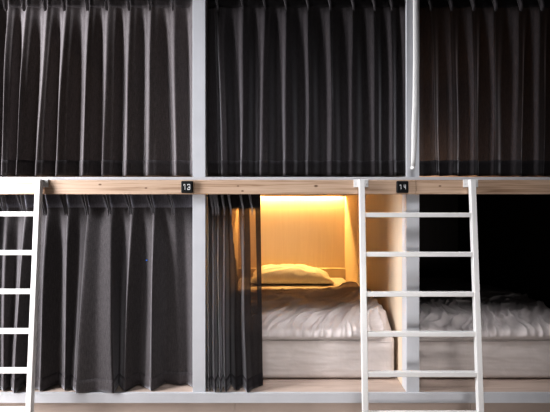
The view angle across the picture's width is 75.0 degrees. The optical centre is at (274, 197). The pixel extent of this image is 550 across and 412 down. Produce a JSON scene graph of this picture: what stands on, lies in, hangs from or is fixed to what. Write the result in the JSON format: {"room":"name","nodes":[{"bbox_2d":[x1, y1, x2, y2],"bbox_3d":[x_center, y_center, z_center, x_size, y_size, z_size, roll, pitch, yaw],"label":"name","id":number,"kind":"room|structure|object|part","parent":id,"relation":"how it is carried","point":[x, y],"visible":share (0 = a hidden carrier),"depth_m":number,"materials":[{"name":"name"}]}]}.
{"room":"dormitory","nodes":[
{"label":"dormitory","id":0,"kind":"room"},
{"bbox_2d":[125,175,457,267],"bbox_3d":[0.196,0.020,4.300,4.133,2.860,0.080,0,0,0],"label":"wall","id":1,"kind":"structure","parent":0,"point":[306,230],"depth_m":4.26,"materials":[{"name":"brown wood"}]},
{"bbox_3d":[0.000,1.500,1.060,10.000,0.100,6.600,0,0,0],"label":"floor","id":2,"kind":"structure","parent":0,"visible":0},
{"bbox_2d":[0,179,48,411],"bbox_3d":[-1.795,0.667,2.163,0.773,1.566,0.133,0,0,0],"label":"ladder","id":3,"kind":"object","parent":2,"relation":"on","point":[30,370],"visible":1,"depth_m":2.15,"materials":[{"name":"white metal"}]},
{"bbox_3d":[-1.454,0.668,2.160,0.034,1.564,0.129,0,0,0],"label":"rail","id":4,"kind":"part","parent":3,"relation":"part of","materials":[{"name":"white metal"}]},
{"bbox_3d":[-1.454,-0.092,2.227,0.092,0.049,0.006,0,0,0],"label":"hook plate","id":5,"kind":"part","parent":3,"relation":"part of","materials":[{"name":"white metal"}]},
{"bbox_2d":[0,0,549,411],"bbox_3d":[0.196,0.040,3.245,4.133,2.820,2.030,0,0,0],"label":"bunk bed","id":6,"kind":"object","parent":2,"relation":"on","point":[513,212],"visible":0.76,"depth_m":2.29,"materials":[{"name":"white paint"}]},
{"bbox_2d":[0,194,192,392],"bbox_3d":[-1.154,0.578,2.298,1.257,1.281,0.130,0,0,0],"label":"curtain","id":7,"kind":"object","parent":6,"relation":"hanging from","point":[115,301],"visible":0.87,"depth_m":2.30,"materials":[{"name":"grey fabric"}]},
{"bbox_2d":[0,0,192,175],"bbox_3d":[-1.153,-0.731,2.303,1.262,1.175,0.095,0,0,0],"label":"curtain","id":8,"kind":"object","parent":6,"relation":"hanging from","point":[88,87],"visible":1,"depth_m":2.30,"materials":[{"name":"grey fabric"}]},
{"bbox_2d":[181,181,192,192],"bbox_3d":[-0.545,-0.068,2.220,0.073,0.074,0.019,0,0,0],"label":"number sign","id":9,"kind":"object","parent":6,"relation":"attached to","point":[186,186],"visible":1,"depth_m":2.21,"materials":[{"name":"black plastic"}]},
{"bbox_3d":[-0.479,-0.041,2.300,0.082,2.657,0.080,0,0,0],"label":"post","id":10,"kind":"part","parent":6,"relation":"part of","materials":[{"name":"white paint"}]},
{"bbox_2d":[207,194,262,391],"bbox_3d":[-0.258,0.577,2.295,0.356,1.281,0.103,0,0,0],"label":"curtain","id":11,"kind":"object","parent":6,"relation":"hanging from","point":[234,314],"visible":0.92,"depth_m":2.30,"materials":[{"name":"grey fabric"}]},
{"bbox_3d":[0.196,1.256,2.256,4.133,0.063,0.015,0,0,0],"label":"sill","id":12,"kind":"part","parent":6,"relation":"part of","materials":[{"name":"white paint"}]},
{"bbox_2d":[208,0,404,175],"bbox_3d":[0.198,-0.731,2.303,1.262,1.175,0.096,0,0,0],"label":"curtain","id":13,"kind":"object","parent":6,"relation":"hanging from","point":[296,87],"visible":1,"depth_m":2.31,"materials":[{"name":"grey fabric"}]},
{"bbox_2d":[251,278,393,377],"bbox_3d":[0.196,1.076,3.302,1.228,0.294,1.806,0,0,0],"label":"mattress","id":14,"kind":"object","parent":6,"relation":"on","point":[281,358],"visible":0.22,"depth_m":2.40,"materials":[{"name":"fabric"}]},
{"bbox_2d":[251,264,333,283],"bbox_3d":[0.180,0.835,3.988,0.900,0.181,0.420,0,0,0],"label":"pillow","id":15,"kind":"object","parent":14,"relation":"on","point":[270,273],"visible":0.94,"depth_m":3.81,"materials":[{"name":"fabric"}]},
{"bbox_2d":[251,281,391,338],"bbox_3d":[0.203,0.844,3.012,1.213,0.197,1.295,0,0,0],"label":"duvet","id":16,"kind":"object","parent":14,"relation":"on","point":[328,312],"visible":0.68,"depth_m":2.55,"materials":[{"name":"fabric"}]},
{"bbox_2d":[396,181,407,192],"bbox_3d":[0.790,-0.068,2.220,0.073,0.074,0.019,0,0,0],"label":"number sign","id":17,"kind":"object","parent":6,"relation":"attached to","point":[401,186],"visible":1,"depth_m":2.21,"materials":[{"name":"black plastic"}]},
{"bbox_3d":[0.871,-0.041,2.300,0.082,2.657,0.080,0,0,0],"label":"post","id":18,"kind":"part","parent":6,"relation":"part of","materials":[{"name":"white paint"}]},
{"bbox_2d":[410,0,419,168],"bbox_3d":[0.875,-0.840,2.267,0.057,1.319,0.087,0,0,0],"label":"wand","id":19,"kind":"object","parent":6,"relation":"hanging from","point":[416,14],"visible":1,"depth_m":2.23,"materials":[{"name":"white plastic"}]},
{"bbox_3d":[1.546,0.573,4.256,1.267,1.300,0.007,0,0,0],"label":"lining panel","id":20,"kind":"part","parent":6,"relation":"part of","materials":[{"name":"black"}]},
{"bbox_2d":[419,0,549,175],"bbox_3d":[1.548,-0.731,2.306,1.262,1.175,0.102,0,0,0],"label":"curtain","id":21,"kind":"object","parent":6,"relation":"hanging from","point":[484,67],"visible":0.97,"depth_m":2.31,"materials":[{"name":"grey fabric"}]},
{"bbox_2d":[419,278,549,377],"bbox_3d":[1.546,1.076,3.302,1.228,0.294,1.806,0,0,0],"label":"mattress","id":22,"kind":"object","parent":6,"relation":"on","point":[501,358],"visible":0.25,"depth_m":2.40,"materials":[{"name":"fabric"}]},
{"bbox_2d":[419,284,549,338],"bbox_3d":[1.553,0.862,3.087,1.213,0.161,1.446,0,0,0],"label":"duvet","id":23,"kind":"object","parent":22,"relation":"on","point":[505,314],"visible":0.57,"depth_m":2.58,"materials":[{"name":"fabric"}]},
{"bbox_3d":[2.176,0.573,3.297,0.006,1.300,1.910,0,0,0],"label":"lining panel","id":24,"kind":"part","parent":6,"relation":"part of","materials":[{"name":"black"}]},
{"bbox_2d":[354,179,483,411],"bbox_3d":[0.875,0.667,2.163,0.773,1.566,0.133,0,0,0],"label":"ladder","id":25,"kind":"object","parent":2,"relation":"on","point":[471,184],"visible":1,"depth_m":2.15,"materials":[{"name":"white metal"}]},
{"bbox_3d":[0.534,-0.092,2.227,0.092,0.049,0.006,0,0,0],"label":"hook plate","id":26,"kind":"part","parent":25,"relation":"part of","materials":[{"name":"white metal"}]},
{"bbox_3d":[0.534,0.668,2.160,0.034,1.564,0.129,0,0,0],"label":"rail","id":27,"kind":"part","parent":25,"relation":"part of","materials":[{"name":"white metal"}]},
{"bbox_3d":[1.215,-0.092,2.227,0.092,0.049,0.006,0,0,0],"label":"hook plate","id":28,"kind":"part","parent":25,"relation":"part of","materials":[{"name":"white metal"}]},
{"bbox_3d":[1.215,0.668,2.160,0.034,1.564,0.129,0,0,0],"label":"rail","id":29,"kind":"part","parent":25,"relation":"part of","materials":[{"name":"white metal"}]}
]}

